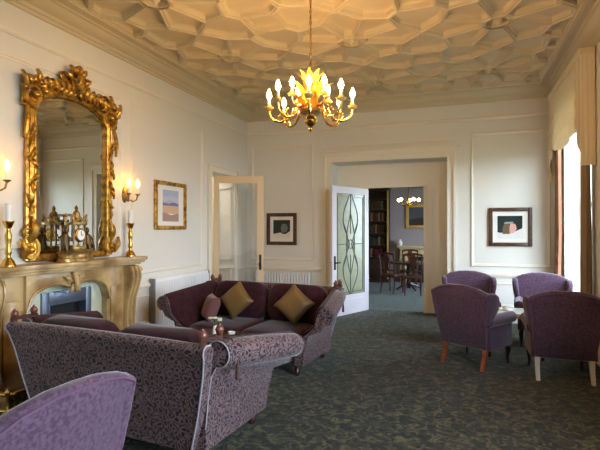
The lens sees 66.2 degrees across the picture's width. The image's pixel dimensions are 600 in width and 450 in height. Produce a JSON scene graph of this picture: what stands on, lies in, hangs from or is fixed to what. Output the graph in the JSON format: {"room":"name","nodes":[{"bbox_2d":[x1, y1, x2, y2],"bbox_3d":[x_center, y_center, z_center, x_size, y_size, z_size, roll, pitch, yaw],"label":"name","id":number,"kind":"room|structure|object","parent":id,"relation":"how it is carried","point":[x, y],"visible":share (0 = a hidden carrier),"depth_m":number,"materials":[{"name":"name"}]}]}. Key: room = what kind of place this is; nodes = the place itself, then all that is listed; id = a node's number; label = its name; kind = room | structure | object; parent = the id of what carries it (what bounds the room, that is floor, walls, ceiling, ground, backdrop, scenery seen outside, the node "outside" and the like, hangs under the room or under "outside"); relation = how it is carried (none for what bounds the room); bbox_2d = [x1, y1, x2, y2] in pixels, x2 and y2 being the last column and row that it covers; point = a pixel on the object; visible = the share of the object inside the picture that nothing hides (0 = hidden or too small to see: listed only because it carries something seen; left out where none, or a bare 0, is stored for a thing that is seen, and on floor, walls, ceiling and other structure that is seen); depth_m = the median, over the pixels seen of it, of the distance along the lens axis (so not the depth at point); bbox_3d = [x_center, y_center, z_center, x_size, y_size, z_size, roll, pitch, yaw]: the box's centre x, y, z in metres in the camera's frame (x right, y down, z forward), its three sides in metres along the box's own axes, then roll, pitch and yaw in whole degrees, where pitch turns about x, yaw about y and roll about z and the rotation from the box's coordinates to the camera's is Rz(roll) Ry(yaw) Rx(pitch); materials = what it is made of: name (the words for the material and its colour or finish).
{"room":"historic interior","nodes":[
{"label":"historic interior","id":0,"kind":"room"},
{"bbox_2d":[0,0,246,322],"bbox_3d":[-3.072,-0.511,4.410,0.400,4.300,11.700,0,-1,19],"label":"wall","id":1,"kind":"structure","parent":0,"point":[164,149],"depth_m":6.41,"materials":[{"name":"white paint"}]},
{"bbox_2d":[0,159,10,190],"bbox_3d":[-2.823,-0.462,4.249,0.176,0.312,0.242,0,-1,19],"label":"wall sconce","id":2,"kind":"object","parent":1,"relation":"attached to","point":[7,164],"visible":1,"depth_m":4.30,"materials":[{"name":"gold metal"}]},
{"bbox_2d":[0,51,120,249],"bbox_3d":[-2.627,-0.706,5.051,0.024,1.900,1.900,0,-1,19],"label":"trim","id":3,"kind":"structure","parent":1,"relation":"attached to","point":[2,54],"depth_m":5.70,"materials":[{"name":"beige paint"}]},
{"bbox_2d":[0,24,247,136],"bbox_3d":[-2.885,-1.893,4.304,0.030,0.060,11.000,0,-1,19],"label":"trim","id":4,"kind":"structure","parent":1,"relation":"attached to","point":[5,29],"depth_m":5.62,"materials":[{"name":"beige paint"}]},
{"bbox_2d":[3,0,257,121],"bbox_3d":[-2.737,-2.363,4.256,0.345,0.400,11.000,0,-1,19],"label":"crown molding","id":5,"kind":"structure","parent":1,"relation":"attached to","point":[65,15],"depth_m":5.84,"materials":[{"name":"beige paint"}]},
{"bbox_2d":[122,178,139,202],"bbox_3d":[-2.215,-0.447,5.996,0.176,0.312,0.242,0,-1,19],"label":"wall sconce","id":6,"kind":"object","parent":1,"relation":"attached to","point":[126,194],"visible":1,"depth_m":6.00,"materials":[{"name":"gold metal"}]},
{"bbox_2d":[135,294,149,322],"bbox_3d":[-1.928,1.192,7.041,0.024,0.420,1.750,0,-1,19],"label":"trim","id":7,"kind":"structure","parent":1,"relation":"attached to","point":[148,295],"depth_m":6.25,"materials":[{"name":"beige paint"}]},
{"bbox_2d":[138,282,149,290],"bbox_3d":[-1.911,0.857,7.070,0.035,0.090,1.910,0,-1,19],"label":"trim","id":8,"kind":"structure","parent":1,"relation":"attached to","point":[143,286],"depth_m":6.36,"materials":[{"name":"beige paint"}]},
{"bbox_2d":[131,102,202,273],"bbox_3d":[-1.953,-0.479,6.985,0.024,2.320,1.800,0,-1,19],"label":"trim","id":9,"kind":"structure","parent":1,"relation":"attached to","point":[133,105],"depth_m":6.85,"materials":[{"name":"beige paint"}]},
{"bbox_2d":[153,179,186,229],"bbox_3d":[-1.952,-0.289,6.962,0.035,0.720,0.800,0,-1,19],"label":"framed picture","id":10,"kind":"object","parent":1,"relation":"attached to","point":[170,198],"visible":1,"depth_m":6.93,"materials":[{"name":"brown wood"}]},
{"bbox_2d":[149,270,209,325],"bbox_3d":[-1.832,1.213,7.172,0.092,0.900,1.516,0,-1,19],"label":"panel radiator","id":11,"kind":"object","parent":1,"relation":"attached to","point":[161,286],"visible":0.41,"depth_m":6.71,"materials":[{"name":"white metal"}]},
{"bbox_2d":[149,279,155,323],"bbox_3d":[-2.078,1.147,6.474,0.086,0.780,0.036,0,-1,19],"label":"grille","id":12,"kind":"object","parent":11,"relation":"attached to","point":[152,289],"depth_m":6.46,"materials":[{"name":"grey metal"}]},
{"bbox_2d":[207,163,238,280],"bbox_3d":[-1.409,0.299,8.504,0.047,2.750,1.120,0,-1,19],"label":"trim","id":13,"kind":"structure","parent":1,"relation":"attached to","point":[211,167],"depth_m":8.45,"materials":[{"name":"beige paint"}]},
{"bbox_2d":[219,188,230,280],"bbox_3d":[-1.481,0.353,8.971,0.300,2.150,0.030,0,-1,19],"label":"trim reveal","id":14,"kind":"structure","parent":1,"relation":"attached to","point":[219,188],"depth_m":8.91,"materials":[{"name":"beige paint"}]},
{"bbox_2d":[213,176,263,281],"bbox_3d":[-1.083,0.401,8.094,0.875,2.520,0.181,0,-1,-2],"label":"door","id":15,"kind":"structure","parent":1,"relation":"in","point":[259,180],"depth_m":8.11,"materials":[{"name":"beige paint"}]},
{"bbox_2d":[239,266,247,270],"bbox_3d":[-1.152,0.876,9.252,0.035,0.090,0.470,0,-1,19],"label":"trim","id":16,"kind":"structure","parent":1,"relation":"attached to","point":[242,268],"depth_m":9.25,"materials":[{"name":"beige paint"}]},
{"bbox_2d":[212,177,213,273],"bbox_3d":[-2.544,0.029,9.039,1.650,3.300,3.000,0,-1,19],"label":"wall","id":17,"kind":"structure","parent":0,"point":[212,177],"depth_m":10.32,"materials":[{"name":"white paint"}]},
{"bbox_2d":[0,281,599,449],"bbox_3d":[0.146,1.687,6.182,8.600,0.135,17.200,0,-1,19],"label":"floor","id":18,"kind":"structure","parent":0,"point":[383,382],"depth_m":4.37,"materials":[{"name":"green carpet"}]},
{"bbox_2d":[0,388,28,412],"bbox_3d":[-2.219,1.495,4.858,0.309,0.225,2.082,0,-1,19],"label":"fireplace fender","id":19,"kind":"object","parent":18,"relation":"on","point":[20,396],"visible":0.15,"depth_m":3.88,"materials":[{"name":"gold metal"}]},
{"bbox_2d":[0,371,135,449],"bbox_3d":[-1.237,1.136,2.053,0.737,0.968,0.772,0,-1,23],"label":"chair","id":20,"kind":"object","parent":18,"relation":"on","point":[90,412],"visible":1,"depth_m":1.91,"materials":[{"name":"purple fabric"}]},
{"bbox_2d":[0,256,147,400],"bbox_3d":[-2.488,1.018,4.956,0.335,1.250,2.280,0,-1,19],"label":"fireplace","id":21,"kind":"object","parent":18,"relation":"on","point":[109,286],"visible":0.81,"depth_m":4.89,"materials":[{"name":"stone"}]},
{"bbox_2d":[0,202,16,266],"bbox_3d":[-2.727,0.084,4.301,0.136,0.605,0.134,0,-1,19],"label":"candlestick","id":22,"kind":"object","parent":21,"relation":"on","point":[8,223],"visible":1,"depth_m":4.28,"materials":[{"name":"gold metal"}]},
{"bbox_2d":[5,202,11,220],"bbox_3d":[-2.727,-0.129,4.302,0.060,0.180,0.058,0,-1,19],"label":"candle","id":23,"kind":"object","parent":22,"relation":"on","point":[8,206],"depth_m":4.28,"materials":[{"name":"white wax"}]},
{"bbox_2d":[19,64,122,262],"bbox_3d":[-2.504,-0.709,5.156,0.204,2.185,1.384,0,-1,19],"label":"mirror","id":24,"kind":"object","parent":21,"relation":"on","point":[68,135],"visible":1,"depth_m":5.06,"materials":[{"name":"gold glass"}]},
{"bbox_2d":[37,99,103,253],"bbox_3d":[-2.566,-0.522,5.176,0.008,1.730,0.970,0,-1,19],"label":"mirror glass","id":25,"kind":"object","parent":24,"relation":"attached to","point":[70,134],"depth_m":5.13,"materials":[{"name":"clear"}]},
{"bbox_2d":[0,256,147,278],"bbox_3d":[-2.488,0.443,4.961,0.335,0.100,2.280,0,-1,19],"label":"mantel shelf","id":26,"kind":"object","parent":21,"relation":"attached to","point":[42,269],"depth_m":4.80,"materials":[{"name":"stone"}]},
{"bbox_2d":[57,205,94,261],"bbox_3d":[-2.444,0.089,5.023,0.233,0.617,0.467,0,-1,19],"label":"mantel clock","id":27,"kind":"object","parent":21,"relation":"on","point":[67,252],"visible":0.99,"depth_m":4.95,"materials":[{"name":"gold metal"}]},
{"bbox_2d":[125,209,135,256],"bbox_3d":[-2.173,0.098,5.892,0.136,0.605,0.134,0,-1,19],"label":"candlestick","id":28,"kind":"object","parent":21,"relation":"on","point":[130,253],"visible":0.99,"depth_m":5.87,"materials":[{"name":"gold metal"}]},
{"bbox_2d":[128,209,132,222],"bbox_3d":[-2.173,-0.115,5.894,0.060,0.180,0.058,0,-1,19],"label":"candle","id":29,"kind":"object","parent":28,"relation":"on","point":[130,212],"depth_m":5.87,"materials":[{"name":"white wax"}]},
{"bbox_2d":[5,304,304,449],"bbox_3d":[-1.251,1.145,3.698,2.371,0.975,1.033,0,-1,24],"label":"sofa","id":30,"kind":"object","parent":18,"relation":"on","point":[193,389],"visible":0.89,"depth_m":3.19,"materials":[{"name":"purple fabric"}]},
{"bbox_2d":[41,314,119,331],"bbox_3d":[-1.734,0.977,3.637,0.800,0.498,0.250,0,-1,24],"label":"cushion","id":31,"kind":"object","parent":30,"relation":"on","point":[61,319],"depth_m":3.53,"materials":[{"name":"purple fabric"}]},
{"bbox_2d":[119,323,208,344],"bbox_3d":[-0.977,0.974,3.297,0.800,0.498,0.250,0,-1,24],"label":"cushion","id":32,"kind":"object","parent":30,"relation":"on","point":[145,329],"depth_m":3.20,"materials":[{"name":"purple fabric"}]},
{"bbox_2d":[188,326,251,337],"bbox_3d":[-0.866,1.391,4.737,1.040,0.500,0.560,0,-1,24],"label":"coffee table","id":33,"kind":"object","parent":18,"relation":"on","point":[209,331],"visible":0.05,"depth_m":4.94,"materials":[{"name":"brown wood"}]},
{"bbox_2d":[208,317,221,335],"bbox_3d":[-0.877,1.043,4.765,0.162,0.196,0.143,0,-1,19],"label":"bud vase","id":34,"kind":"object","parent":33,"relation":"on","point":[211,318],"visible":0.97,"depth_m":4.74,"materials":[{"name":"white ceramic"}]},
{"bbox_2d":[157,273,345,375],"bbox_3d":[-0.514,1.163,5.749,2.371,0.975,1.033,0,-1,25],"label":"sofa","id":35,"kind":"object","parent":18,"relation":"on","point":[184,306],"visible":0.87,"depth_m":5.73,"materials":[{"name":"purple fabric"}]},
{"bbox_2d":[201,293,220,321],"bbox_3d":[-1.133,1.051,5.843,0.206,0.334,0.352,0,-1,-27],"label":"bolster cushion","id":36,"kind":"object","parent":35,"relation":"on","point":[211,305],"visible":0.96,"depth_m":5.72,"materials":[{"name":"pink fabric"}]},
{"bbox_2d":[190,315,264,331],"bbox_3d":[-0.899,1.276,5.797,0.725,0.150,0.770,0,-1,25],"label":"seat cushion","id":37,"kind":"object","parent":35,"relation":"on","point":[240,322],"depth_m":5.69,"materials":[{"name":"purple fabric"}]},
{"bbox_2d":[219,280,253,318],"bbox_3d":[-0.824,0.967,5.936,0.523,0.494,0.232,0,-1,25],"label":"throw cushion","id":38,"kind":"object","parent":35,"relation":"on","point":[235,300],"visible":1,"depth_m":5.86,"materials":[{"name":"gold fabric"}]},
{"bbox_2d":[215,280,269,318],"bbox_3d":[-0.780,0.999,6.158,0.800,0.498,0.250,0,-1,25],"label":"cushion","id":39,"kind":"object","parent":35,"relation":"on","point":[258,292],"depth_m":6.00,"materials":[{"name":"purple fabric"}]},
{"bbox_2d":[242,320,312,334],"bbox_3d":[-0.230,1.273,5.482,0.725,0.150,0.770,0,-1,25],"label":"seat cushion","id":40,"kind":"object","parent":35,"relation":"on","point":[301,326],"depth_m":5.43,"materials":[{"name":"purple fabric"}]},
{"bbox_2d":[273,284,314,325],"bbox_3d":[-0.073,0.964,5.582,0.521,0.493,0.232,0,-1,13],"label":"throw cushion","id":41,"kind":"object","parent":35,"relation":"on","point":[294,303],"visible":1,"depth_m":5.51,"materials":[{"name":"gold fabric"}]},
{"bbox_2d":[267,283,327,324],"bbox_3d":[-0.029,0.996,5.805,0.800,0.498,0.250,0,-1,25],"label":"cushion","id":42,"kind":"object","parent":35,"relation":"on","point":[317,294],"depth_m":5.72,"materials":[{"name":"purple fabric"}]},
{"bbox_2d":[255,271,310,284],"bbox_3d":[-0.340,1.300,9.108,1.163,0.760,0.110,0,-1,19],"label":"radiator","id":43,"kind":"object","parent":18,"relation":"on","point":[290,277],"visible":0.3,"depth_m":9.04,"materials":[{"name":"white metal"}]},
{"bbox_2d":[369,188,390,282],"bbox_3d":[2.173,0.308,14.053,1.160,2.830,0.385,0,-1,19],"label":"bookcase","id":44,"kind":"object","parent":18,"relation":"on","point":[383,194],"visible":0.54,"depth_m":13.90,"materials":[{"name":"brown wood"}]},
{"bbox_2d":[378,252,403,293],"bbox_3d":[2.291,1.189,11.556,0.462,1.029,0.536,0,-1,44],"label":"dining chair","id":45,"kind":"object","parent":18,"relation":"on","point":[394,275],"visible":0.96,"depth_m":11.44,"materials":[{"name":"red wood"}]},
{"bbox_2d":[389,260,423,290],"bbox_3d":[2.853,1.331,12.073,1.100,0.732,1.100,0,-1,19],"label":"dining table","id":46,"kind":"object","parent":18,"relation":"on","point":[409,284],"visible":0.71,"depth_m":12.02,"materials":[{"name":"brown wood"}]},
{"bbox_2d":[400,249,417,287],"bbox_3d":[3.056,1.201,12.870,0.462,1.029,0.536,0,-1,19],"label":"dining chair","id":47,"kind":"object","parent":18,"relation":"on","point":[408,250],"visible":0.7,"depth_m":12.98,"materials":[{"name":"red wood"}]},
{"bbox_2d":[397,246,423,282],"bbox_3d":[3.695,1.169,13.581,1.600,1.100,0.300,0,-1,19],"label":"fireplace","id":48,"kind":"object","parent":18,"relation":"on","point":[420,249],"visible":0.23,"depth_m":13.69,"materials":[{"name":"beige stone"}]},
{"bbox_2d":[397,246,423,248],"bbox_3d":[3.695,0.669,13.585,1.600,0.100,0.300,0,-1,19],"label":"mantel shelf","id":49,"kind":"object","parent":48,"relation":"attached to","point":[400,247],"depth_m":13.59,"materials":[{"name":"beige stone"}]},
{"bbox_2d":[403,253,422,295],"bbox_3d":[2.749,1.186,11.213,0.462,1.029,0.536,0,-1,13],"label":"dining chair","id":50,"kind":"object","parent":18,"relation":"on","point":[412,260],"visible":1,"depth_m":11.02,"materials":[{"name":"red wood"}]},
{"bbox_2d":[442,270,500,306],"bbox_3d":[2.496,1.177,6.748,0.772,0.968,0.737,0,-1,13],"label":"chair","id":51,"kind":"object","parent":18,"relation":"on","point":[482,281],"visible":0.27,"depth_m":6.96,"materials":[{"name":"purple fabric"}]},
{"bbox_2d":[431,283,516,371],"bbox_3d":[2.067,1.166,5.512,0.737,0.968,0.772,0,-1,-39],"label":"chair","id":52,"kind":"object","parent":18,"relation":"on","point":[467,316],"visible":1,"depth_m":5.29,"materials":[{"name":"purple fabric"}]},
{"bbox_2d":[488,307,544,360],"bbox_3d":[2.729,1.374,5.878,0.720,0.555,0.520,0,-1,19],"label":"table","id":53,"kind":"object","parent":18,"relation":"on","point":[518,311],"visible":0.15,"depth_m":5.83,"materials":[{"name":"beige wood"}]},
{"bbox_2d":[499,305,509,309],"bbox_3d":[2.641,1.068,5.933,0.128,0.055,0.126,0,-1,-4],"label":"tea cup","id":54,"kind":"object","parent":53,"relation":"on","point":[504,307],"visible":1,"depth_m":5.92,"materials":[{"name":"white ceramic"}]},
{"bbox_2d":[512,272,572,346],"bbox_3d":[3.401,1.174,6.455,0.772,0.968,0.737,0,-1,25],"label":"chair","id":55,"kind":"object","parent":18,"relation":"on","point":[527,284],"visible":0.54,"depth_m":6.66,"materials":[{"name":"purple fabric"}]},
{"bbox_2d":[520,291,599,385],"bbox_3d":[2.840,1.162,5.012,0.772,0.968,0.737,0,-1,19],"label":"chair","id":56,"kind":"object","parent":18,"relation":"on","point":[563,325],"visible":1,"depth_m":4.76,"materials":[{"name":"purple fabric"}]},
{"bbox_2d":[70,0,582,108],"bbox_3d":[-0.192,-2.505,3.424,6.500,0.370,11.700,0,-1,19],"label":"ceiling","id":57,"kind":"structure","parent":0,"point":[377,48],"depth_m":5.87,"materials":[{"name":"beige paint"}]},
{"bbox_2d":[264,0,356,131],"bbox_3d":[0.098,-1.588,4.247,0.802,1.470,0.802,0,-1,-19],"label":"chandelier","id":58,"kind":"object","parent":57,"relation":"hanging from","point":[308,105],"visible":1,"depth_m":4.18,"materials":[{"name":"gold metal"}]},
{"bbox_2d":[337,160,446,312],"bbox_3d":[1.784,0.079,9.014,3.320,3.200,0.200,0,-1,19],"label":"wall","id":59,"kind":"structure","parent":0,"point":[357,176],"depth_m":8.77,"materials":[{"name":"beige paint"}]},
{"bbox_2d":[364,176,445,312],"bbox_3d":[2.026,0.378,8.962,1.550,2.600,0.155,0,-1,19],"label":"doorway","id":60,"kind":"structure","parent":59,"relation":"in","point":[424,185],"depth_m":8.75,"materials":[{"name":"beige paint"}]},
{"bbox_2d":[330,185,368,316],"bbox_3d":[0.950,0.476,8.680,0.192,2.380,1.130,0,-1,43],"label":"door","id":61,"kind":"structure","parent":60,"relation":"attached to","point":[349,246],"depth_m":8.67,"materials":[{"name":"white paint"}]},
{"bbox_2d":[247,97,554,307],"bbox_3d":[1.855,-0.474,8.677,6.100,4.300,0.400,0,-1,19],"label":"wall","id":62,"kind":"structure","parent":0,"point":[510,170],"depth_m":8.18,"materials":[{"name":"white paint"}]},
{"bbox_2d":[251,143,312,260],"bbox_3d":[-0.372,-0.450,9.230,1.330,2.300,0.024,0,-1,19],"label":"trim","id":63,"kind":"structure","parent":62,"relation":"attached to","point":[296,145],"depth_m":9.27,"materials":[{"name":"beige paint"}]},
{"bbox_2d":[267,213,296,244],"bbox_3d":[-0.369,0.080,9.216,0.640,0.640,0.035,0,-1,19],"label":"framed picture","id":64,"kind":"object","parent":62,"relation":"attached to","point":[281,227],"visible":1,"depth_m":9.21,"materials":[{"name":"beige"}]},
{"bbox_2d":[247,265,321,271],"bbox_3d":[-0.336,0.875,9.198,1.610,0.090,0.035,0,-1,19],"label":"trim","id":65,"kind":"structure","parent":62,"relation":"attached to","point":[269,268],"depth_m":9.15,"materials":[{"name":"beige paint"}]},
{"bbox_2d":[320,138,459,285],"bbox_3d":[1.605,0.069,8.501,2.560,3.210,0.092,0,-1,19],"label":"trim","id":66,"kind":"structure","parent":62,"relation":"attached to","point":[441,150],"depth_m":8.44,"materials":[{"name":"beige paint"}]},
{"bbox_2d":[248,112,548,136],"bbox_3d":[1.596,-1.855,8.552,5.700,0.060,0.030,0,-1,19],"label":"trim","id":67,"kind":"structure","parent":62,"relation":"attached to","point":[536,113],"depth_m":8.41,"materials":[{"name":"beige paint"}]},
{"bbox_2d":[247,82,551,122],"bbox_3d":[1.544,-2.327,8.407,5.700,0.400,0.345,0,-1,19],"label":"crown molding","id":68,"kind":"structure","parent":62,"relation":"attached to","point":[528,90],"depth_m":8.17,"materials":[{"name":"beige paint"}]},
{"bbox_2d":[483,272,524,277],"bbox_3d":[3.545,0.864,7.846,1.570,0.090,0.035,0,-1,19],"label":"trim","id":69,"kind":"structure","parent":62,"relation":"attached to","point":[496,275],"depth_m":7.86,"materials":[{"name":"beige paint"}]},
{"bbox_2d":[497,283,513,307],"bbox_3d":[3.580,1.198,7.839,1.240,0.420,0.024,0,-1,19],"label":"trim","id":70,"kind":"structure","parent":62,"relation":"attached to","point":[500,284],"depth_m":7.86,"materials":[{"name":"beige paint"}]},
{"bbox_2d":[471,128,550,267],"bbox_3d":[3.580,-0.447,7.853,1.240,2.330,0.024,0,-1,19],"label":"trim","id":71,"kind":"structure","parent":62,"relation":"attached to","point":[548,265],"depth_m":7.84,"materials":[{"name":"beige paint"}]},
{"bbox_2d":[489,207,532,246],"bbox_3d":[3.583,0.033,7.840,0.680,0.660,0.035,0,-1,19],"label":"framed picture","id":72,"kind":"object","parent":62,"relation":"attached to","point":[507,226],"visible":1,"depth_m":7.84,"materials":[{"name":"beige"}]},
{"bbox_2d":[390,187,423,281],"bbox_3d":[2.775,-0.100,11.466,6.900,3.600,5.320,0,-1,19],"label":"wall","id":73,"kind":"structure","parent":0,"point":[398,230],"depth_m":13.97,"materials":[{"name":"grey"}]},
{"bbox_2d":[406,204,423,227],"bbox_3d":[3.623,-0.260,13.751,0.900,0.720,0.050,0,-1,19],"label":"framed picture","id":74,"kind":"object","parent":73,"relation":"attached to","point":[414,216],"visible":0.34,"depth_m":13.81,"materials":[{"name":"brown metal"}]},
{"bbox_2d":[561,42,599,347],"bbox_3d":[2.623,-0.531,2.215,0.400,4.300,11.300,0,-1,19],"label":"window","id":75,"kind":"structure","parent":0,"point":[570,154],"depth_m":7.18,"materials":[{"name":"white glass"}]},
{"bbox_2d":[538,0,599,88],"bbox_3d":[2.320,-2.378,2.495,0.345,0.400,11.000,0,-1,19],"label":"crown molding","id":76,"kind":"structure","parent":75,"relation":"attached to","point":[583,31],"depth_m":5.58,"materials":[{"name":"beige paint"}]},
{"bbox_2d":[548,46,595,182],"bbox_3d":[3.798,-1.418,6.537,0.191,1.430,2.120,0,-1,19],"label":"pelmet","id":77,"kind":"object","parent":75,"relation":"attached to","point":[572,109],"visible":0.99,"depth_m":5.77,"materials":[{"name":"beige fabric"}]},
{"bbox_2d":[554,150,561,274],"bbox_3d":[4.101,-0.166,7.326,0.150,3.621,0.335,0,-1,19],"label":"curtain","id":78,"kind":"object","parent":77,"relation":"hanging from","point":[558,194],"visible":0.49,"depth_m":7.24,"materials":[{"name":"brown fabric"}]},
{"bbox_2d":[580,165,592,294],"bbox_3d":[3.545,-0.180,5.712,0.082,3.620,0.336,0,-1,19],"label":"curtain","id":79,"kind":"object","parent":77,"relation":"hanging from","point":[586,284],"visible":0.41,"depth_m":5.61,"materials":[{"name":"brown fabric"}]},
{"bbox_2d":[595,348,599,366],"bbox_3d":[2.471,1.521,2.409,0.025,0.200,11.000,0,-1,19],"label":"baseboard","id":80,"kind":"structure","parent":75,"relation":"attached to","point":[598,362],"depth_m":5.39,"materials":[{"name":"beige paint"}]},
{"bbox_3d":[2.775,-1.950,11.483,6.900,0.100,5.320,0,-1,19],"label":"ceiling","id":81,"kind":"structure","parent":0,"visible":0},
{"bbox_2d":[397,188,419,205],"bbox_3d":[2.845,-1.195,12.071,0.604,1.400,0.581,0,-1,19],"label":"globe chandelier","id":82,"kind":"object","parent":81,"relation":"hanging from","point":[408,203],"visible":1,"depth_m":12.01,"materials":[{"name":"white glass"}]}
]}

